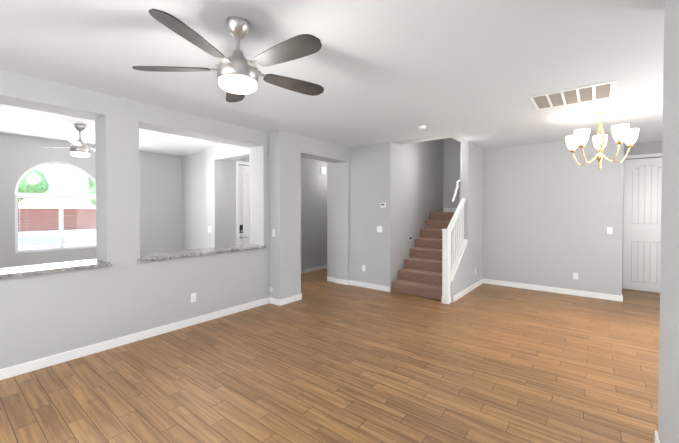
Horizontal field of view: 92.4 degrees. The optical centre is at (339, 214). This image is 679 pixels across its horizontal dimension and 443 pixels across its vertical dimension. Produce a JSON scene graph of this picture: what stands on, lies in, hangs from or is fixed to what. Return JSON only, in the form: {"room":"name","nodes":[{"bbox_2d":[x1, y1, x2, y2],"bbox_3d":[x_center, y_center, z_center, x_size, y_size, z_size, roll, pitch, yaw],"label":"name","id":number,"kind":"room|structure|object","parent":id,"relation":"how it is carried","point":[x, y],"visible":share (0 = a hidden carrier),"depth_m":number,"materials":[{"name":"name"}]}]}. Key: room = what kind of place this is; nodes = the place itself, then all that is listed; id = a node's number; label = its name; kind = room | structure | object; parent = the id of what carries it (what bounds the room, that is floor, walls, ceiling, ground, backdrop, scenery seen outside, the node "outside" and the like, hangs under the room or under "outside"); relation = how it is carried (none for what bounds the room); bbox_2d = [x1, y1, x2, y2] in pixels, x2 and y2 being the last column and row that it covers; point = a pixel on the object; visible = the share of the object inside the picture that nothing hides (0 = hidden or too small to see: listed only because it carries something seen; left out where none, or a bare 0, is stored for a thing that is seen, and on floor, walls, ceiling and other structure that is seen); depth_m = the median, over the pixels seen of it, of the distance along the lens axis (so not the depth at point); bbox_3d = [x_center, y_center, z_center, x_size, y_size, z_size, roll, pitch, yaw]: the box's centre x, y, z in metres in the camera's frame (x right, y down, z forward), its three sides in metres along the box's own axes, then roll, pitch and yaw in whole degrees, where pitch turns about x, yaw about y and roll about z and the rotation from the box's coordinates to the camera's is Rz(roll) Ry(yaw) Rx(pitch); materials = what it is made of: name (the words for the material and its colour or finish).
{"room":"empty living room","nodes":[
{"label":"empty living room","id":0,"kind":"room"},
{"bbox_2d":[0,133,182,267],"bbox_3d":[-5.495,0.060,5.305,0.140,2.740,6.090,1,1,38],"label":"wall","id":1,"kind":"structure","parent":0,"point":[160,192],"depth_m":6.12,"materials":[{"name":"grey paint"}]},
{"bbox_2d":[14,162,95,252],"bbox_3d":[-5.037,-0.154,5.890,0.058,1.590,1.220,1,1,38],"label":"window","id":2,"kind":"structure","parent":1,"relation":"in","point":[62,214],"depth_m":5.86,"materials":[{"name":"glass"}]},
{"bbox_2d":[15,194,95,251],"bbox_3d":[-4.990,0.139,5.858,0.050,0.955,1.200,1,1,38],"label":"window blind","id":3,"kind":"object","parent":2,"relation":"attached to","point":[19,196],"visible":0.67,"depth_m":5.72,"materials":[{"name":"white"}]},
{"bbox_2d":[0,70,269,368],"bbox_3d":[-2.846,0.089,3.351,0.360,2.740,6.020,1,1,38],"label":"wall","id":4,"kind":"structure","parent":0,"point":[126,293],"depth_m":3.62,"materials":[{"name":"grey paint"}]},
{"bbox_2d":[0,259,111,278],"bbox_3d":[-3.144,0.544,2.968,0.435,0.040,1.700,1,1,38],"label":"sill","id":5,"kind":"structure","parent":4,"relation":"on","point":[20,271],"depth_m":3.19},
{"bbox_2d":[0,297,270,379],"bbox_3d":[-2.842,1.416,3.074,0.014,0.095,5.560,1,1,38],"label":"baseboard","id":6,"kind":"structure","parent":4,"relation":"attached to","point":[20,369],"depth_m":3.57,"materials":[{"name":"white wood"}]},
{"bbox_2d":[191,293,195,302],"bbox_3d":[-1.908,1.091,4.256,0.010,0.115,0.070,1,1,38],"label":"outlet","id":7,"kind":"object","parent":4,"relation":"attached to","point":[193,297],"visible":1,"depth_m":4.25,"materials":[{"name":"white plastic"}]},
{"bbox_2d":[137,244,266,262],"bbox_3d":[-1.887,0.521,4.562,0.435,0.040,1.840,1,1,38],"label":"sill","id":8,"kind":"structure","parent":4,"relation":"on","point":[181,254],"depth_m":4.35,"materials":[{"name":"grey stone"}]},
{"bbox_2d":[182,152,205,249],"bbox_3d":[-3.032,0.033,7.152,1.440,2.740,0.140,1,1,38],"label":"wall","id":9,"kind":"structure","parent":0,"point":[193,205],"depth_m":7.21,"materials":[{"name":"grey paint"}]},
{"bbox_2d":[205,143,248,247],"bbox_3d":[-1.956,0.049,6.062,1.600,2.740,0.240,1,1,38],"label":"wall","id":10,"kind":"structure","parent":0,"point":[218,156],"depth_m":6.32,"materials":[{"name":"grey paint"}]},
{"bbox_2d":[226,158,248,245],"bbox_3d":[-1.790,0.033,7.160,0.140,2.740,1.690,1,1,38],"label":"wall","id":11,"kind":"structure","parent":0,"point":[231,203],"depth_m":6.55,"materials":[{"name":"grey paint"}]},
{"bbox_2d":[236,161,248,244],"bbox_3d":[-1.779,0.152,7.051,0.015,2.505,1.040,1,1,38],"label":"door frame","id":12,"kind":"structure","parent":11,"relation":"attached to","point":[237,200],"depth_m":6.65,"materials":[{"name":"white wood"}]},
{"bbox_2d":[239,165,249,244],"bbox_3d":[-1.813,0.187,7.078,0.099,2.417,0.900,1,1,38],"label":"front door","id":13,"kind":"structure","parent":11,"relation":"in","point":[244,212],"depth_m":6.85,"materials":[{"name":"white wood"}]},
{"bbox_2d":[301,157,326,273],"bbox_3d":[-0.369,0.014,8.414,0.140,2.740,2.040,1,1,38],"label":"wall","id":14,"kind":"structure","parent":0,"point":[313,217],"depth_m":7.96,"materials":[{"name":"grey paint"}]},
{"bbox_2d":[303,265,326,272],"bbox_3d":[-0.308,1.337,8.385,0.014,0.095,1.760,1,1,38],"label":"baseboard","id":15,"kind":"structure","parent":14,"relation":"attached to","point":[307,270],"depth_m":7.99,"materials":[{"name":"white wood"}]},
{"bbox_2d":[320,167,325,173],"bbox_3d":[-0.413,-1.103,8.196,0.040,0.180,0.170,1,1,38],"label":"door chime","id":16,"kind":"object","parent":14,"relation":"attached to","point":[322,170],"visible":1,"depth_m":8.16,"materials":[{"name":"white plastic"}]},
{"bbox_2d":[301,136,348,279],"bbox_3d":[-0.363,0.048,6.092,0.345,2.740,1.360,1,1,38],"label":"wall","id":17,"kind":"structure","parent":0,"point":[335,154],"depth_m":6.52,"materials":[{"name":"grey paint"}]},
{"bbox_2d":[0,268,659,442],"bbox_3d":[-0.049,1.502,4.528,9.680,0.120,11.580,1,1,38],"label":"floor","id":18,"kind":"structure","parent":0,"point":[323,360],"depth_m":2.92,"materials":[{"name":"brown wood"}]},
{"bbox_2d":[269,130,300,299],"bbox_3d":[-0.887,0.059,5.346,0.245,2.740,0.460,1,1,38],"label":"column","id":19,"kind":"structure","parent":18,"relation":"on","point":[285,200],"depth_m":5.21,"materials":[{"name":"grey paint"}]},
{"bbox_2d":[278,294,301,305],"bbox_3d":[-0.798,1.383,5.273,0.018,0.095,0.454,1,1,38],"label":"baseboard","id":20,"kind":"structure","parent":19,"relation":"attached to","point":[284,301],"depth_m":5.25,"materials":[{"name":"white wood"}]},
{"bbox_2d":[391,212,454,299],"bbox_3d":[2.133,0.686,6.678,0.984,1.448,2.597,1,1,38],"label":"stairs","id":21,"kind":"structure","parent":18,"relation":"on","point":[420,274],"depth_m":6.15,"materials":[{"name":"carpet"}]},
{"bbox_2d":[441,180,467,303],"bbox_3d":[1.956,0.397,5.589,0.215,2.057,0.945,1,1,38],"label":"stair railing","id":22,"kind":"object","parent":18,"relation":"on","point":[454,242],"visible":1,"depth_m":5.42,"materials":[{"name":"white wood"}]},
{"bbox_2d":[0,0,667,155],"bbox_3d":[-0.049,-1.348,4.486,9.680,0.100,11.580,1,1,38],"label":"ceiling","id":23,"kind":"structure","parent":0,"point":[478,73],"depth_m":2.75,"materials":[{"name":"white paint"}]},
{"bbox_2d":[37,124,94,156],"bbox_3d":[-3.687,-1.073,4.792,1.035,0.456,0.994,1,1,38],"label":"fan","id":24,"kind":"object","parent":23,"relation":"hanging from","point":[79,147],"visible":0.9,"depth_m":4.69,"materials":[{"name":"silver metal"}]},
{"bbox_2d":[132,9,323,101],"bbox_3d":[-0.625,-1.043,2.135,1.264,0.436,1.292,1,1,38],"label":"fan","id":25,"kind":"object","parent":23,"relation":"hanging from","point":[238,73],"visible":1,"depth_m":2.05,"materials":[{"name":"silver metal"}]},
{"bbox_2d":[418,125,425,129],"bbox_3d":[1.221,-1.282,4.822,0.124,0.042,0.124,1,1,38],"label":"smoke detector","id":26,"kind":"object","parent":23,"relation":"attached to","point":[422,127],"visible":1,"depth_m":4.78,"materials":[{"name":"white plastic"}]},
{"bbox_2d":[529,81,614,109],"bbox_3d":[2.525,-1.278,3.552,0.720,0.012,0.580,1,1,38],"label":"ceiling vent","id":27,"kind":"object","parent":23,"relation":"in","point":[594,92],"visible":1,"depth_m":3.53,"materials":[{"name":"white metal"}]},
{"bbox_2d":[565,111,638,168],"bbox_3d":[3.323,-0.933,4.150,0.744,0.719,0.716,1,1,38],"label":"dining chandelier","id":28,"kind":"object","parent":23,"relation":"hanging from","point":[620,134],"visible":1,"depth_m":4.03,"materials":[{"name":"white glass"}]},
{"bbox_2d":[327,133,459,291],"bbox_3d":[0.884,-1.283,6.171,2.640,5.400,0.340,1,1,38],"label":"wall","id":29,"kind":"structure","parent":0,"point":[371,184],"depth_m":6.21,"materials":[{"name":"grey paint"}]},
{"bbox_2d":[377,226,381,231],"bbox_3d":[0.747,0.279,6.078,0.115,0.115,0.012,1,1,38],"label":"light switch","id":30,"kind":"object","parent":29,"relation":"attached to","point":[379,228],"visible":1,"depth_m":6.08,"materials":[{"name":"white plastic"}]},
{"bbox_2d":[394,139,443,280],"bbox_3d":[1.727,-1.296,7.047,0.140,5.400,2.760,1,1,38],"label":"wall","id":31,"kind":"structure","parent":0,"point":[418,180],"depth_m":6.70,"materials":[{"name":"grey paint"}]},
{"bbox_2d":[443,138,460,211],"bbox_3d":[3.037,-1.305,7.682,1.130,5.400,0.140,1,1,38],"label":"wall","id":32,"kind":"structure","parent":0,"point":[451,172],"depth_m":7.87,"materials":[{"name":"grey paint"}]},
{"bbox_2d":[444,208,456,211],"bbox_3d":[2.934,-0.103,7.683,0.970,0.095,0.014,1,1,38],"label":"baseboard","id":33,"kind":"structure","parent":32,"relation":"attached to","point":[445,209],"depth_m":7.88,"materials":[{"name":"white wood"}]},
{"bbox_2d":[450,137,482,302],"bbox_3d":[2.571,-1.285,6.292,0.140,5.400,2.620,1,1,38],"label":"wall","id":34,"kind":"structure","parent":0,"point":[471,173],"depth_m":6.03,"materials":[{"name":"grey paint"}]},
{"bbox_2d":[453,279,483,301],"bbox_3d":[2.392,1.373,5.976,0.018,0.095,1.700,1,1,38],"label":"baseboard","id":35,"kind":"structure","parent":34,"relation":"attached to","point":[470,288],"depth_m":5.85,"materials":[{"name":"white wood"}]},
{"bbox_2d":[483,135,623,295],"bbox_3d":[3.827,0.049,6.047,2.160,2.740,0.140,1,1,38],"label":"wall","id":36,"kind":"structure","parent":0,"point":[552,211],"depth_m":5.90,"materials":[{"name":"grey paint"}]},
{"bbox_2d":[484,279,622,301],"bbox_3d":[3.786,1.372,6.004,2.174,0.095,0.018,1,1,38],"label":"baseboard","id":37,"kind":"structure","parent":36,"relation":"attached to","point":[487,281],"depth_m":5.87,"materials":[{"name":"white wood"}]},
{"bbox_2d":[573,273,577,279],"bbox_3d":[4.146,1.084,5.716,0.070,0.115,0.010,1,1,38],"label":"outlet","id":38,"kind":"object","parent":36,"relation":"attached to","point":[575,275],"visible":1,"depth_m":5.71,"materials":[{"name":"white plastic"}]},
{"bbox_2d":[607,227,612,233],"bbox_3d":[4.503,0.268,5.421,0.070,0.115,0.012,1,1,38],"label":"light switch","id":39,"kind":"object","parent":36,"relation":"attached to","point":[609,230],"visible":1,"depth_m":5.42,"materials":[{"name":"white plastic"}]},
{"bbox_2d":[623,141,661,159],"bbox_3d":[5.963,0.053,5.777,1.810,2.740,0.140,1,1,38],"label":"wall","id":40,"kind":"structure","parent":0,"point":[653,147],"depth_m":5.96,"materials":[{"name":"grey paint"}]},
{"bbox_2d":[622,157,661,292],"bbox_3d":[5.631,0.194,5.946,0.670,2.437,0.098,1,1,38],"label":"door","id":41,"kind":"structure","parent":40,"relation":"in","point":[642,224],"depth_m":6.00,"materials":[{"name":"white wood"}]},
{"bbox_2d":[622,153,661,269],"bbox_3d":[5.629,0.161,5.943,0.798,2.520,0.015,1,1,38],"label":"door frame","id":42,"kind":"structure","parent":40,"relation":"attached to","point":[644,155],"depth_m":6.06,"materials":[{"name":"white wood"}]},
{"bbox_2d":[658,0,678,442],"bbox_3d":[0.528,0.138,0.040,0.140,2.740,5.000,1,1,38],"label":"wall","id":43,"kind":"structure","parent":0,"point":[668,418],"depth_m":1.68,"materials":[{"name":"grey paint"}]},
{"bbox_2d":[655,431,660,442],"bbox_3d":[0.472,1.459,0.113,0.014,0.095,5.014,1,1,38],"label":"baseboard","id":44,"kind":"structure","parent":43,"relation":"attached to","point":[657,440],"depth_m":2.03,"materials":[{"name":"white wood"}]},
{"label":"outside","id":45,"kind":"structure","parent":0,"visible":0},
{"bbox_2d":[18,229,95,249],"bbox_3d":[-29.106,1.328,29.163,66.460,0.200,90.000,1,1,38],"label":"ground","id":46,"kind":"structure","parent":45,"point":[22,235],"depth_m":18.66,"materials":[{"name":"white concrete"}]},
{"bbox_2d":[18,168,49,202],"bbox_3d":[-28.738,-2.716,28.279,6.027,7.926,4.805,1,1,38],"label":"tree","id":47,"kind":"object","parent":46,"relation":"on","point":[33,178],"depth_m":27.55,"materials":[{"name":"green plant"}]},
{"bbox_2d":[18,208,95,231],"bbox_3d":[-20.154,0.344,29.729,0.200,1.750,46.000,1,1,38],"label":"fence","id":48,"kind":"object","parent":46,"relation":"on","point":[38,217],"depth_m":26.08,"materials":[{"name":"red brick"}]},
{"bbox_2d":[87,175,95,206],"bbox_3d":[-16.294,-1.598,24.857,4.818,5.797,4.619,1,1,38],"label":"tree","id":49,"kind":"object","parent":46,"relation":"on","point":[93,191],"depth_m":23.27,"materials":[{"name":"green plant"}]}
]}

